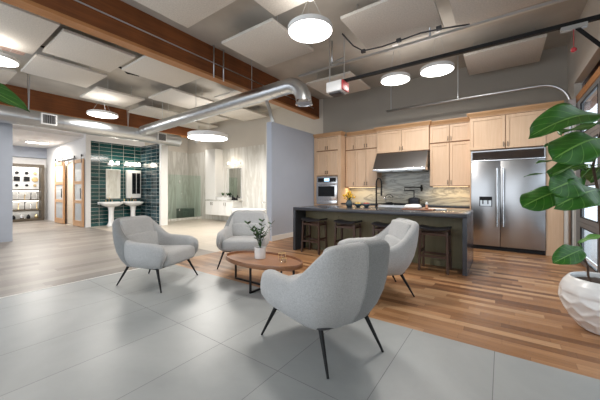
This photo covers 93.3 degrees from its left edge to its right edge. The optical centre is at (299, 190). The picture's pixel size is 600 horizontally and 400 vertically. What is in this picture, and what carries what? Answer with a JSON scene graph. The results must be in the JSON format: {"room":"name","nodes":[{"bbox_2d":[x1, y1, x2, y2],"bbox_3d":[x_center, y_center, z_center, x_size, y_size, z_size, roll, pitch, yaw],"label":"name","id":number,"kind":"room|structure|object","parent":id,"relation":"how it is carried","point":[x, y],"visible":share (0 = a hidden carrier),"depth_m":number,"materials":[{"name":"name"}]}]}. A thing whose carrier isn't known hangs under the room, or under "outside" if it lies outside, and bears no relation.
{"room":"store","nodes":[
{"label":"store","id":0,"kind":"room"},
{"bbox_2d":[0,122,12,241],"bbox_3d":[-8.614,-0.285,5.282,0.160,3.090,4.590,0,0,36],"label":"wall","id":1,"kind":"structure","parent":0,"point":[6,129],"depth_m":7.02,"materials":[{"name":"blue paint"}]},
{"bbox_2d":[13,125,45,219],"bbox_3d":[-13.177,-0.875,9.897,0.150,4.270,6.800,0,0,36],"label":"wall","id":2,"kind":"structure","parent":0,"point":[21,160],"depth_m":12.28,"materials":[{"name":"white paint"}]},
{"bbox_2d":[13,145,46,158],"bbox_3d":[-13.099,-1.640,9.749,0.150,0.440,6.650,0,0,36],"label":"wall","id":3,"kind":"structure","parent":0,"point":[18,151],"depth_m":11.98,"materials":[{"name":"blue paint"}]},
{"bbox_2d":[13,124,83,148],"bbox_3d":[-11.312,-1.925,8.474,4.540,0.130,6.650,0,0,36],"label":"ceiling","id":4,"kind":"structure","parent":0,"point":[21,133],"depth_m":9.70,"materials":[{"name":"white paint"}]},
{"bbox_2d":[72,163,72,222],"bbox_3d":[-8.101,-0.240,11.372,1.600,3.000,1.500,0,0,36],"label":"wall","id":5,"kind":"structure","parent":0,"point":[72,163],"depth_m":11.25,"materials":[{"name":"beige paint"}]},
{"bbox_2d":[84,134,144,226],"bbox_3d":[-6.881,-0.875,10.619,0.160,4.270,1.990,0,0,36],"label":"wall","id":6,"kind":"structure","parent":0,"point":[102,153],"depth_m":10.31,"materials":[{"name":"tile"}]},
{"bbox_2d":[106,169,119,198],"bbox_3d":[-6.893,-0.260,10.449,0.018,1.080,0.480,0,0,36],"label":"mirror","id":7,"kind":"object","parent":6,"relation":"attached to","point":[112,175],"visible":1,"depth_m":10.42,"materials":[{"name":"silver mirror"}]},
{"bbox_2d":[126,170,140,197],"bbox_3d":[-6.446,-0.265,10.965,0.143,1.070,0.520,0,0,36],"label":"medicine cabinet","id":8,"kind":"object","parent":6,"relation":"attached to","point":[133,177],"visible":1,"depth_m":10.91,"materials":[{"name":"silver mirror"}]},
{"bbox_2d":[141,144,158,224],"bbox_3d":[-5.740,-0.250,10.935,1.650,3.020,0.150,0,0,36],"label":"wall","id":9,"kind":"structure","parent":0,"point":[150,153],"depth_m":10.83,"materials":[{"name":"blue tile"}]},
{"bbox_2d":[159,144,167,225],"bbox_3d":[-5.020,-0.250,10.421,0.120,3.020,0.250,0,0,36],"label":"trim","id":10,"kind":"structure","parent":9,"relation":"attached to","point":[163,149],"depth_m":10.35,"materials":[{"name":"white paint"}]},
{"bbox_2d":[145,138,187,218],"bbox_3d":[-6.148,-0.875,12.731,0.200,4.270,2.300,0,0,36],"label":"wall","id":11,"kind":"structure","parent":0,"point":[177,161],"depth_m":13.18,"materials":[{"name":"tile"}]},
{"bbox_2d":[188,144,265,220],"bbox_3d":[-2.320,-0.255,11.509,7.650,3.030,0.160,0,0,36],"label":"wall","id":12,"kind":"structure","parent":0,"point":[252,159],"depth_m":11.48,"materials":[{"name":"white tile"}]},
{"bbox_2d":[205,200,242,215],"bbox_3d":[-3.181,0.682,11.697,1.770,0.615,0.525,0,0,36],"label":"bathroom vanity","id":13,"kind":"object","parent":12,"relation":"attached to","point":[212,207],"visible":0.94,"depth_m":11.41,"materials":[{"name":"white wood"}]},
{"bbox_2d":[205,200,242,201],"bbox_3d":[-3.175,0.393,11.705,1.770,0.035,0.505,0,0,36],"label":"countertop","id":14,"kind":"structure","parent":13,"relation":"on","point":[205,200],"depth_m":11.31,"materials":[{"name":"grey stone"}]},
{"bbox_2d":[205,149,222,199],"bbox_3d":[-3.688,-0.699,12.132,0.660,2.142,0.405,0,0,36],"label":"linen cabinet","id":15,"kind":"object","parent":14,"relation":"on","point":[213,157],"visible":0.92,"depth_m":11.95,"materials":[{"name":"white wood"}]},
{"bbox_2d":[227,168,240,197],"bbox_3d":[-2.721,-0.330,11.679,0.840,1.220,0.030,0,0,36],"label":"mirror","id":16,"kind":"object","parent":12,"relation":"attached to","point":[233,174],"visible":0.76,"depth_m":11.64,"materials":[{"name":"silver metal"}]},
{"bbox_2d":[267,122,313,240],"bbox_3d":[-0.021,-0.240,8.185,0.175,3.000,2.580,0,0,36],"label":"wall","id":17,"kind":"structure","parent":0,"point":[290,151],"depth_m":7.58,"materials":[{"name":"grey paint"}]},
{"bbox_2d":[0,0,587,123],"bbox_3d":[-3.015,-3.085,5.285,13.950,0.150,11.100,0,0,36],"label":"ceiling","id":18,"kind":"structure","parent":0,"point":[240,15],"depth_m":5.86,"materials":[{"name":"white paint"}]},
{"bbox_2d":[0,67,16,83],"bbox_3d":[-7.300,-2.850,6.298,1.200,0.320,1.230,0,0,36],"label":"acoustic panel","id":19,"kind":"object","parent":18,"relation":"hanging from","point":[6,74],"visible":1,"depth_m":6.54,"materials":[{"name":"fabric"}]},
{"bbox_2d":[0,1,59,54],"bbox_3d":[-4.960,-2.850,4.584,1.700,0.320,1.260,0,0,36],"label":"acoustic panel","id":20,"kind":"object","parent":18,"relation":"hanging from","point":[22,30],"visible":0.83,"depth_m":4.68,"materials":[{"name":"fabric"}]},
{"bbox_2d":[0,48,18,66],"bbox_3d":[-5.447,-2.513,5.055,0.620,0.354,0.620,0,0,36],"label":"pendant lamp","id":21,"kind":"object","parent":20,"relation":"hanging from","point":[6,60],"visible":1,"depth_m":5.11,"materials":[{"name":"white plastic"}]},
{"bbox_2d":[0,56,17,66],"bbox_3d":[-5.447,-2.344,5.055,0.592,0.016,0.592,0,0,36],"label":"diffuser","id":22,"kind":"object","parent":21,"relation":"attached to","point":[5,61],"depth_m":5.14,"materials":[{"name":"white plastic"}]},
{"bbox_2d":[21,53,106,87],"bbox_3d":[-5.370,-2.840,6.462,1.290,0.340,1.240,0,0,36],"label":"acoustic panel","id":23,"kind":"object","parent":18,"relation":"hanging from","point":[38,65],"visible":0.92,"depth_m":6.32,"materials":[{"name":"fabric"}]},
{"bbox_2d":[42,28,135,71],"bbox_3d":[-4.181,-2.860,5.632,1.250,0.300,1.170,0,0,36],"label":"acoustic panel","id":24,"kind":"object","parent":18,"relation":"hanging from","point":[69,45],"visible":0.92,"depth_m":5.50,"materials":[{"name":"fabric"}]},
{"bbox_2d":[0,74,181,146],"bbox_3d":[-7.077,-2.326,6.925,0.468,1.368,8.850,0,0,36],"label":"air duct","id":25,"kind":"object","parent":18,"relation":"hanging from","point":[8,114],"visible":0.95,"depth_m":7.89,"materials":[{"name":"metal"}]},
{"bbox_2d":[41,113,56,125],"bbox_3d":[-6.519,-1.860,7.356,0.040,0.280,0.320,0,0,36],"label":"vent","id":26,"kind":"object","parent":25,"relation":"attached to","point":[46,119],"depth_m":7.34,"materials":[{"name":"grey plastic"}]},
{"bbox_2d":[0,84,195,138],"bbox_3d":[-7.902,-2.695,8.681,0.260,0.630,10.950,0,0,36],"label":"ceiling beam","id":27,"kind":"structure","parent":18,"relation":"attached to","point":[39,101],"depth_m":9.27,"materials":[{"name":"brown wood"}]},
{"bbox_2d":[80,86,144,106],"bbox_3d":[-5.394,-2.835,8.150,1.250,0.350,1.200,0,0,36],"label":"acoustic panel","id":28,"kind":"object","parent":18,"relation":"hanging from","point":[113,97],"visible":1,"depth_m":8.05,"materials":[{"name":"fabric"}]},
{"bbox_2d":[87,96,117,118],"bbox_3d":[-5.583,-2.398,8.015,0.740,0.524,0.740,0,0,36],"label":"pendant lamp","id":29,"kind":"object","parent":28,"relation":"hanging from","point":[93,112],"visible":1,"depth_m":7.90,"materials":[{"name":"white plastic"}]},
{"bbox_2d":[87,112,117,118],"bbox_3d":[-5.583,-2.144,8.015,0.712,0.016,0.712,0,0,36],"label":"diffuser","id":30,"kind":"object","parent":29,"relation":"attached to","point":[109,115],"depth_m":8.00,"materials":[{"name":"white plastic"}]},
{"bbox_2d":[128,99,178,118],"bbox_3d":[-5.057,-2.845,9.784,1.200,0.330,1.150,0,0,36],"label":"acoustic panel","id":31,"kind":"object","parent":18,"relation":"hanging from","point":[149,111],"visible":0.86,"depth_m":9.66,"materials":[{"name":"fabric"}]},
{"bbox_2d":[0,0,318,119],"bbox_3d":[-2.625,-2.695,4.914,0.227,0.630,10.950,0,0,36],"label":"ceiling beam","id":32,"kind":"structure","parent":18,"relation":"attached to","point":[117,22],"depth_m":4.93,"materials":[{"name":"wood"}]},
{"bbox_2d":[122,55,201,86],"bbox_3d":[-3.068,-2.840,6.416,1.250,0.340,1.280,0,0,36],"label":"acoustic panel","id":33,"kind":"object","parent":18,"relation":"hanging from","point":[145,66],"visible":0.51,"depth_m":6.38,"materials":[{"name":"fabric"}]},
{"bbox_2d":[148,86,213,108],"bbox_3d":[-3.482,-2.840,8.333,1.250,0.340,1.320,0,0,36],"label":"acoustic panel","id":34,"kind":"object","parent":18,"relation":"hanging from","point":[173,96],"visible":0.94,"depth_m":8.17,"materials":[{"name":"fabric"}]},
{"bbox_2d":[187,103,227,141],"bbox_3d":[-2.817,-2.140,8.670,1.180,1.059,1.180,0,0,36],"label":"pendant lamp","id":35,"kind":"object","parent":34,"relation":"hanging from","point":[200,135],"visible":0.94,"depth_m":8.37,"materials":[{"name":"white plastic"}]},
{"bbox_2d":[188,135,226,141],"bbox_3d":[-2.817,-1.619,8.670,1.152,0.016,1.152,0,0,36],"label":"diffuser","id":36,"kind":"object","parent":35,"relation":"attached to","point":[212,138],"depth_m":8.53,"materials":[{"name":"white plastic"}]},
{"bbox_2d":[134,0,235,27],"bbox_3d":[-1.714,-2.850,3.822,1.230,0.320,1.230,0,0,36],"label":"acoustic panel","id":37,"kind":"object","parent":18,"relation":"hanging from","point":[187,13],"visible":1,"depth_m":4.17,"materials":[{"name":"fabric"}]},
{"bbox_2d":[180,121,216,129],"bbox_3d":[-4.264,-2.850,11.798,1.150,0.320,1.150,0,0,36],"label":"acoustic panel","id":38,"kind":"object","parent":18,"relation":"hanging from","point":[193,125],"visible":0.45,"depth_m":11.80,"materials":[{"name":"fabric"}]},
{"bbox_2d":[198,115,229,123],"bbox_3d":[-3.456,-2.840,10.391,1.200,0.340,1.200,0,0,36],"label":"acoustic panel","id":39,"kind":"object","parent":18,"relation":"hanging from","point":[218,118],"visible":0.34,"depth_m":10.57,"materials":[{"name":"fabric"}]},
{"bbox_2d":[138,60,312,134],"bbox_3d":[-2.469,-2.357,7.370,6.593,1.305,0.363,0,0,36],"label":"spiral duct","id":40,"kind":"object","parent":18,"relation":"hanging from","point":[298,88],"visible":1,"depth_m":6.46,"materials":[{"name":"metal"}]},
{"bbox_2d":[214,90,265,107],"bbox_3d":[-1.636,-2.845,8.294,1.200,0.330,1.200,0,0,36],"label":"acoustic panel","id":41,"kind":"object","parent":18,"relation":"hanging from","point":[234,92],"visible":0.3,"depth_m":7.99,"materials":[{"name":"fabric"}]},
{"bbox_2d":[219,107,267,120],"bbox_3d":[-2.009,-2.850,10.095,1.200,0.320,1.200,0,0,36],"label":"acoustic panel","id":42,"kind":"object","parent":18,"relation":"hanging from","point":[243,114],"visible":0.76,"depth_m":9.95,"materials":[{"name":"fabric"}]},
{"bbox_2d":[222,15,313,66],"bbox_3d":[-0.584,-2.850,5.319,1.230,0.320,1.220,0,0,36],"label":"acoustic panel","id":43,"kind":"object","parent":18,"relation":"hanging from","point":[268,43],"visible":0.85,"depth_m":5.20,"materials":[{"name":"fabric"}]},
{"bbox_2d":[254,0,306,15],"bbox_3d":[-0.234,-2.850,3.502,1.250,0.320,1.230,0,0,36],"label":"acoustic panel","id":44,"kind":"object","parent":18,"relation":"hanging from","point":[275,7],"visible":0.93,"depth_m":4.08,"materials":[{"name":"fabric"}]},
{"bbox_2d":[288,0,332,42],"bbox_3d":[0.142,-2.443,3.916,0.620,0.494,0.620,0,0,36],"label":"pendant lamp","id":45,"kind":"object","parent":44,"relation":"hanging from","point":[305,28],"visible":1,"depth_m":3.83,"materials":[{"name":"white plastic"}]},
{"bbox_2d":[289,19,331,42],"bbox_3d":[0.142,-2.204,3.916,0.592,0.016,0.592,0,0,36],"label":"diffuser","id":46,"kind":"object","parent":45,"relation":"attached to","point":[300,30],"depth_m":3.87,"materials":[{"name":"white plastic"}]},
{"bbox_2d":[306,65,369,97],"bbox_3d":[1.000,-2.840,7.254,1.200,0.340,1.230,0,0,36],"label":"acoustic panel","id":47,"kind":"object","parent":18,"relation":"hanging from","point":[357,85],"visible":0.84,"depth_m":7.09,"materials":[{"name":"fabric"}]},
{"bbox_2d":[340,0,443,50],"bbox_3d":[1.506,-2.840,4.546,1.270,0.340,1.250,0,0,36],"label":"acoustic panel","id":48,"kind":"object","parent":18,"relation":"hanging from","point":[380,23],"visible":0.91,"depth_m":4.43,"materials":[{"name":"fabric"}]},
{"bbox_2d":[381,43,409,85],"bbox_3d":[1.950,-2.633,5.796,0.580,0.754,0.580,0,0,36],"label":"pendant lamp","id":49,"kind":"object","parent":18,"relation":"hanging from","point":[392,78],"visible":0.98,"depth_m":5.73,"materials":[{"name":"white plastic"}]},
{"bbox_2d":[381,75,409,85],"bbox_3d":[1.950,-2.264,5.796,0.552,0.016,0.552,0,0,36],"label":"diffuser","id":50,"kind":"object","parent":49,"relation":"attached to","point":[389,80],"depth_m":5.73,"materials":[{"name":"white plastic"}]},
{"bbox_2d":[298,0,566,76],"bbox_3d":[1.766,-2.745,4.643,4.680,0.530,0.431,0,0,36],"label":"strut","id":51,"kind":"object","parent":18,"relation":"hanging from","point":[465,26],"visible":0.98,"depth_m":4.62,"materials":[{"name":"metal"}]},
{"bbox_2d":[420,31,454,76],"bbox_3d":[2.558,-2.623,5.288,0.580,0.774,0.580,0,0,36],"label":"pendant lamp","id":52,"kind":"object","parent":18,"relation":"hanging from","point":[438,68],"visible":0.94,"depth_m":5.21,"materials":[{"name":"white plastic"}]},
{"bbox_2d":[421,64,453,76],"bbox_3d":[2.558,-2.244,5.288,0.552,0.016,0.552,0,0,36],"label":"diffuser","id":53,"kind":"object","parent":52,"relation":"attached to","point":[430,70],"depth_m":5.25,"materials":[{"name":"white plastic"}]},
{"bbox_2d":[326,14,599,96],"bbox_3d":[2.144,-2.249,4.367,3.856,1.522,0.280,0,0,36],"label":"garage door opener","id":54,"kind":"object","parent":18,"relation":"hanging from","point":[340,87],"visible":0.98,"depth_m":4.13,"materials":[{"name":"black metal"}]},
{"bbox_2d":[386,56,575,245],"bbox_3d":[3.642,-0.875,6.222,3.500,4.270,0.080,0,0,36],"label":"pipe","id":55,"kind":"object","parent":18,"relation":"hanging from","point":[570,101],"visible":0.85,"depth_m":5.79,"materials":[{"name":"metal"}]},
{"bbox_2d":[450,0,547,24],"bbox_3d":[2.722,-2.840,3.770,1.250,0.340,1.200,0,0,36],"label":"acoustic panel","id":56,"kind":"object","parent":18,"relation":"hanging from","point":[464,11],"visible":0.94,"depth_m":4.12,"materials":[{"name":"fabric"}]},
{"bbox_2d":[464,34,546,75],"bbox_3d":[4.091,-2.840,5.723,1.250,0.340,1.170,0,0,36],"label":"acoustic panel","id":57,"kind":"object","parent":18,"relation":"hanging from","point":[529,50],"visible":0.94,"depth_m":5.58,"materials":[{"name":"fabric"}]},
{"bbox_2d":[0,218,599,399],"bbox_3d":[-4.908,1.260,6.636,18.300,0.001,11.100,0,0,36],"label":"floor","id":58,"kind":"structure","parent":0,"point":[501,330],"depth_m":2.50,"materials":[{"name":"grey tile"}]},
{"bbox_2d":[0,83,29,111],"bbox_3d":[-2.146,0.008,1.490,1.118,2.504,0.605,0,0,-37],"label":"fig","id":59,"kind":"object","parent":58,"relation":"on","point":[7,96],"visible":1,"depth_m":1.59,"materials":[{"name":"plant"}]},
{"bbox_2d":[13,163,43,221],"bbox_3d":[-11.663,0.070,11.562,0.380,2.380,1.770,0,0,36],"label":"display shelf","id":60,"kind":"object","parent":58,"relation":"on","point":[33,211],"visible":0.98,"depth_m":11.98,"materials":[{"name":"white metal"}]},
{"bbox_2d":[13,169,20,188],"bbox_3d":[-11.711,-0.482,11.701,0.080,0.815,0.260,0,0,36],"label":"display board","id":61,"kind":"object","parent":60,"relation":"on","point":[16,173],"visible":0.94,"depth_m":11.70,"materials":[{"name":"white ceramic"}]},
{"bbox_2d":[22,170,30,188],"bbox_3d":[-11.537,-0.482,11.945,0.080,0.815,0.260,0,0,36],"label":"display board","id":62,"kind":"object","parent":60,"relation":"on","point":[26,174],"visible":0.96,"depth_m":11.94,"materials":[{"name":"white ceramic"}]},
{"bbox_2d":[31,170,38,188],"bbox_3d":[-11.386,-0.482,12.157,0.080,0.815,0.260,0,0,36],"label":"display board","id":63,"kind":"object","parent":60,"relation":"on","point":[34,173],"visible":0.97,"depth_m":12.15,"materials":[{"name":"white ceramic"}]},
{"bbox_2d":[46,130,90,226],"bbox_3d":[-9.268,-0.875,11.191,4.710,4.270,0.150,0,0,36],"label":"wall","id":64,"kind":"structure","parent":58,"relation":"on","point":[68,150],"depth_m":10.89,"materials":[{"name":"white paint"}]},
{"bbox_2d":[97,197,122,225],"bbox_3d":[-6.782,0.745,10.173,0.510,1.030,0.700,0,0,36],"label":"pedestal sink","id":65,"kind":"object","parent":58,"relation":"on","point":[110,205],"visible":0.91,"depth_m":10.11,"materials":[{"name":"white ceramic"}]},
{"bbox_2d":[121,197,143,215],"bbox_3d":[-6.352,0.745,10.775,0.510,1.030,0.660,0,0,36],"label":"pedestal sink","id":66,"kind":"object","parent":58,"relation":"on","point":[132,204],"visible":0.77,"depth_m":10.71,"materials":[{"name":"white ceramic"}]},
{"bbox_2d":[112,216,198,292],"bbox_3d":[-2.030,0.812,3.967,0.922,0.904,0.867,0,0,14],"label":"armchair","id":67,"kind":"object","parent":58,"relation":"on","point":[139,241],"visible":1,"depth_m":3.78,"materials":[{"name":"grey fabric"}]},
{"bbox_2d":[120,217,153,235],"bbox_3d":[-2.346,0.522,4.046,0.180,0.272,0.564,0,0,14],"label":"cushion","id":68,"kind":"object","parent":67,"relation":"on","point":[130,226],"depth_m":3.99,"materials":[{"name":"grey fabric"}]},
{"bbox_2d":[126,231,158,244],"bbox_3d":[-2.283,0.725,4.030,0.205,0.271,0.600,0,0,14],"label":"cushion","id":69,"kind":"object","parent":67,"relation":"on","point":[151,237],"depth_m":4.03,"materials":[{"name":"grey fabric"}]},
{"bbox_2d":[162,245,194,266],"bbox_3d":[-1.913,0.894,3.938,0.677,0.228,0.620,0,0,14],"label":"seat cushion","id":70,"kind":"object","parent":67,"relation":"on","point":[175,254],"depth_m":3.82,"materials":[{"name":"grey fabric"}]},
{"bbox_2d":[176,208,193,217],"bbox_3d":[-5.345,1.035,13.202,0.540,0.450,0.580,0,0,36],"label":"shower bench","id":71,"kind":"object","parent":58,"relation":"on","point":[184,212],"visible":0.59,"depth_m":13.02,"materials":[{"name":"tile"}]},
{"bbox_2d":[216,210,269,268],"bbox_3d":[-0.955,0.812,4.974,0.867,0.904,0.922,0,0,0],"label":"armchair","id":72,"kind":"object","parent":58,"relation":"on","point":[235,236],"visible":0.8,"depth_m":5.07,"materials":[{"name":"grey fabric"}]},
{"bbox_2d":[222,236,258,250],"bbox_3d":[-0.954,0.894,4.853,0.620,0.228,0.677,0,0,0],"label":"seat cushion","id":73,"kind":"object","parent":72,"relation":"on","point":[229,243],"depth_m":4.52,"materials":[{"name":"grey fabric"}]},
{"bbox_2d":[232,223,262,235],"bbox_3d":[-0.957,0.725,5.235,0.600,0.271,0.205,0,0,0],"label":"cushion","id":74,"kind":"object","parent":72,"relation":"on","point":[238,229],"depth_m":5.16,"materials":[{"name":"grey fabric"}]},
{"bbox_2d":[233,212,263,223],"bbox_3d":[-0.958,0.522,5.300,0.564,0.272,0.180,0,0,0],"label":"cushion","id":75,"kind":"object","parent":72,"relation":"on","point":[238,217],"depth_m":5.24,"materials":[{"name":"grey fabric"}]},
{"bbox_2d":[231,202,265,213],"bbox_3d":[-1.757,0.822,10.448,1.740,0.876,0.906,0,0,36],"label":"bathtub","id":76,"kind":"object","parent":58,"relation":"on","point":[232,209],"visible":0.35,"depth_m":10.67,"materials":[{"name":"white ceramic"}]},
{"bbox_2d":[231,208,265,213],"bbox_3d":[-1.776,0.960,10.421,1.740,0.600,0.840,0,0,36],"label":"tub","id":77,"kind":"object","parent":76,"relation":"in","point":[232,209],"depth_m":10.67,"materials":[{"name":"white ceramic"}]},
{"bbox_2d":[226,250,302,293],"bbox_3d":[-0.501,1.073,3.773,1.240,0.373,0.670,0,0,36],"label":"coffee table","id":78,"kind":"object","parent":58,"relation":"on","point":[246,258],"visible":0.9,"depth_m":3.67,"materials":[{"name":"brown wood"}]},
{"bbox_2d":[244,219,273,258],"bbox_3d":[-0.553,0.648,3.860,0.424,0.535,0.193,0,0,-4],"label":"potted plant","id":79,"kind":"object","parent":78,"relation":"on","point":[260,251],"visible":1,"depth_m":3.83,"materials":[{"name":"green plant"}]},
{"bbox_2d":[301,217,327,254],"bbox_3d":[0.294,0.908,5.835,0.444,0.705,0.334,0,0,36],"label":"bar stool","id":80,"kind":"object","parent":58,"relation":"on","point":[311,221],"visible":0.98,"depth_m":5.81,"materials":[{"name":"brown wood"}]},
{"bbox_2d":[260,239,389,378],"bbox_3d":[0.214,0.812,2.353,0.867,0.904,0.922,0,0,-34],"label":"armchair","id":81,"kind":"object","parent":58,"relation":"on","point":[341,287],"visible":1,"depth_m":1.97,"materials":[{"name":"grey fabric"}]},
{"bbox_2d":[323,241,363,252],"bbox_3d":[0.399,0.522,2.085,0.564,0.272,0.180,0,0,-34],"label":"cushion","id":82,"kind":"object","parent":81,"relation":"on","point":[338,248],"depth_m":1.91,"materials":[{"name":"grey fabric"}]},
{"bbox_2d":[313,131,349,205],"bbox_3d":[0.991,-0.228,8.618,0.960,2.975,0.700,0,0,36],"label":"tall cabinet","id":83,"kind":"object","parent":58,"relation":"on","point":[329,148],"visible":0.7,"depth_m":8.34,"materials":[{"name":"brown wood"}]},
{"bbox_2d":[316,176,337,203],"bbox_3d":[0.931,-0.020,8.573,0.705,0.820,0.662,0,0,36],"label":"oven","id":84,"kind":"object","parent":83,"relation":"in","point":[326,187],"visible":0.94,"depth_m":8.34,"materials":[{"name":"silver metal"}]},
{"bbox_2d":[334,219,361,245],"bbox_3d":[0.913,0.908,5.393,0.444,0.705,0.334,0,0,36],"label":"bar stool","id":85,"kind":"object","parent":58,"relation":"on","point":[342,223],"visible":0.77,"depth_m":5.37,"materials":[{"name":"brown wood"}]},
{"bbox_2d":[338,218,418,296],"bbox_3d":[0.986,0.812,3.631,0.921,0.904,0.867,0,0,-3],"label":"armchair","id":86,"kind":"object","parent":58,"relation":"on","point":[402,234],"visible":0.57,"depth_m":3.34,"materials":[{"name":"grey fabric"}]},
{"bbox_2d":[384,234,400,246],"bbox_3d":[1.246,0.725,3.645,0.205,0.271,0.600,0,0,-3],"label":"cushion","id":87,"kind":"object","parent":86,"relation":"on","point":[393,239],"depth_m":3.64,"materials":[{"name":"grey fabric"}]},
{"bbox_2d":[388,220,410,239],"bbox_3d":[1.311,0.522,3.648,0.180,0.272,0.564,0,0,-3],"label":"cushion","id":88,"kind":"object","parent":86,"relation":"on","point":[397,229],"depth_m":3.59,"materials":[{"name":"grey fabric"}]},
{"bbox_2d":[371,221,388,236],"bbox_3d":[1.524,0.908,4.957,0.444,0.705,0.334,0,0,36],"label":"bar stool","id":89,"kind":"object","parent":58,"relation":"on","point":[381,226],"visible":0.35,"depth_m":4.95,"materials":[{"name":"brown wood"}]},
{"bbox_2d":[293,205,472,275],"bbox_3d":[1.492,0.802,5.576,3.210,0.915,1.150,0,0,36],"label":"kitchen island","id":90,"kind":"object","parent":58,"relation":"on","point":[461,221],"visible":0.71,"depth_m":5.01,"materials":[{"name":"grey stone"}]},
{"bbox_2d":[293,205,472,217],"bbox_3d":[1.492,0.375,5.576,3.210,0.060,1.150,0,0,36],"label":"island countertop","id":91,"kind":"structure","parent":90,"relation":"on","point":[450,213],"depth_m":5.01,"materials":[{"name":"grey stone"}]},
{"bbox_2d":[418,224,451,274],"bbox_3d":[2.150,0.908,4.510,0.444,0.705,0.334,0,0,36],"label":"bar stool","id":92,"kind":"object","parent":58,"relation":"on","point":[427,230],"visible":0.99,"depth_m":4.49,"materials":[{"name":"brown wood"}]},
{"bbox_2d":[470,147,545,254],"bbox_3d":[4.443,0.190,6.125,1.275,2.140,0.747,0,0,36],"label":"refrigerator","id":93,"kind":"object","parent":58,"relation":"on","point":[498,181],"depth_m":5.86,"materials":[{"name":"grey metal"}]},
{"bbox_2d":[467,103,545,151],"bbox_3d":[4.434,-1.298,6.160,1.340,0.835,0.700,0,0,36],"label":"upper cabinet","id":94,"kind":"object","parent":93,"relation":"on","point":[505,128],"visible":0.96,"depth_m":5.90,"materials":[{"name":"brown wood"}]},
{"bbox_2d":[545,100,563,255],"bbox_3d":[5.083,-0.228,5.697,0.255,2.975,0.700,0,0,36],"label":"end panel","id":95,"kind":"object","parent":58,"relation":"on","point":[554,218],"visible":0.31,"depth_m":5.48,"materials":[{"name":"brown wood"}]},
{"bbox_2d":[520,103,599,334],"bbox_3d":[2.493,0.137,2.415,1.243,2.247,0.645,0,0,-27],"label":"fiddle leaf fig","id":96,"kind":"object","parent":58,"relation":"on","point":[579,291],"visible":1,"depth_m":2.38,"materials":[{"name":"plant"}]},
{"bbox_2d":[188,45,567,204],"bbox_3d":[0.058,-0.875,9.806,13.700,4.270,0.170,0,0,36],"label":"wall","id":97,"kind":"structure","parent":0,"point":[365,109],"depth_m":7.55,"materials":[{"name":"grey paint"}]},
{"bbox_2d":[345,132,354,186],"bbox_3d":[1.552,-0.912,8.401,0.325,1.605,0.400,0,0,36],"label":"upper cabinet","id":98,"kind":"object","parent":97,"relation":"attached to","point":[350,138],"visible":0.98,"depth_m":8.28,"materials":[{"name":"brown wood"}]},
{"bbox_2d":[354,129,381,186],"bbox_3d":[1.951,-0.912,8.117,0.655,1.605,0.400,0,0,36],"label":"upper cabinet","id":99,"kind":"object","parent":97,"relation":"attached to","point":[365,140],"visible":0.96,"depth_m":7.99,"materials":[{"name":"brown wood"}]},
{"bbox_2d":[373,150,429,172],"bbox_3d":[2.660,-0.755,7.393,1.300,0.500,0.735,0,0,36],"label":"range hood","id":100,"kind":"object","parent":97,"relation":"attached to","point":[413,161],"visible":0.87,"depth_m":7.15,"materials":[{"name":"silver metal"}]},
{"bbox_2d":[374,120,431,153],"bbox_3d":[2.746,-1.370,7.513,1.450,0.720,0.460,0,0,36],"label":"upper cabinet","id":101,"kind":"object","parent":97,"relation":"attached to","point":[416,138],"visible":0.99,"depth_m":7.33,"materials":[{"name":"brown wood"}]},
{"bbox_2d":[430,116,469,186],"bbox_3d":[3.664,-0.912,6.894,0.875,1.605,0.400,0,0,36],"label":"upper cabinet","id":102,"kind":"object","parent":97,"relation":"attached to","point":[449,138],"visible":0.96,"depth_m":6.75,"materials":[{"name":"brown wood"}]},
{"bbox_2d":[558,271,599,334],"bbox_3d":[2.761,1.026,2.550,0.644,0.467,0.646,0,0,36],"label":"planter","id":103,"kind":"object","parent":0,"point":[580,295],"depth_m":2.51,"materials":[{"name":"white ceramic"}]},
{"bbox_2d":[568,0,599,245],"bbox_3d":[2.382,-0.875,1.341,0.120,4.270,10.950,0,0,36],"label":"wall","id":104,"kind":"structure","parent":0,"point":[581,62],"depth_m":4.80,"materials":[{"name":"beige paint"}]},
{"bbox_2d":[564,125,573,245],"bbox_3d":[5.270,-0.190,5.606,0.135,2.900,0.650,0,0,36],"label":"trim","id":105,"kind":"structure","parent":104,"relation":"attached to","point":[565,212],"depth_m":5.36,"materials":[{"name":"white paint"}]},
{"bbox_2d":[576,77,599,272],"bbox_3d":[3.724,-0.177,3.251,0.055,2.874,4.900,0,0,36],"label":"door","id":106,"kind":"structure","parent":104,"relation":"in","point":[582,223],"depth_m":4.45,"materials":[{"name":"clear glass"}]},
{"bbox_2d":[582,60,599,110],"bbox_3d":[4.155,-2.325,3.454,0.150,1.370,5.750,0,0,36],"label":"wall header","id":107,"kind":"structure","parent":0,"point":[588,105],"depth_m":5.27,"materials":[{"name":"brown wood"}]},
{"bbox_2d":[576,66,599,102],"bbox_3d":[3.782,-1.700,3.216,0.180,0.120,4.930,0,0,36],"label":"trim","id":108,"kind":"structure","parent":107,"relation":"attached to","point":[596,75],"depth_m":4.61,"materials":[{"name":"brown wood"}]},
{"label":"outside","id":109,"kind":"structure","parent":0,"visible":0},
{"bbox_2d":[584,229,596,263],"bbox_3d":[8.611,1.330,-1.232,12.550,0.100,20.000,0,0,36],"label":"pavement","id":110,"kind":"structure","parent":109,"point":[590,246],"depth_m":6.30,"materials":[{"name":"grey concrete"}]},
{"bbox_3d":[-9.039,-1.190,10.918,2.200,0.040,0.030,0,0,36],"label":"barn door track","id":111,"kind":"object","parent":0,"visible":0},
{"bbox_2d":[54,157,64,223],"bbox_3d":[-9.397,-0.018,11.019,1.100,2.535,0.102,0,0,36],"label":"door","id":112,"kind":"structure","parent":111,"relation":"hanging from","point":[59,168],"depth_m":11.03,"materials":[{"name":"brown wood"}]},
{"bbox_2d":[73,154,83,226],"bbox_3d":[-7.883,-0.018,10.024,0.960,2.535,0.102,0,0,36],"label":"door","id":113,"kind":"structure","parent":111,"relation":"hanging from","point":[78,165],"depth_m":10.03,"materials":[{"name":"brown wood"}]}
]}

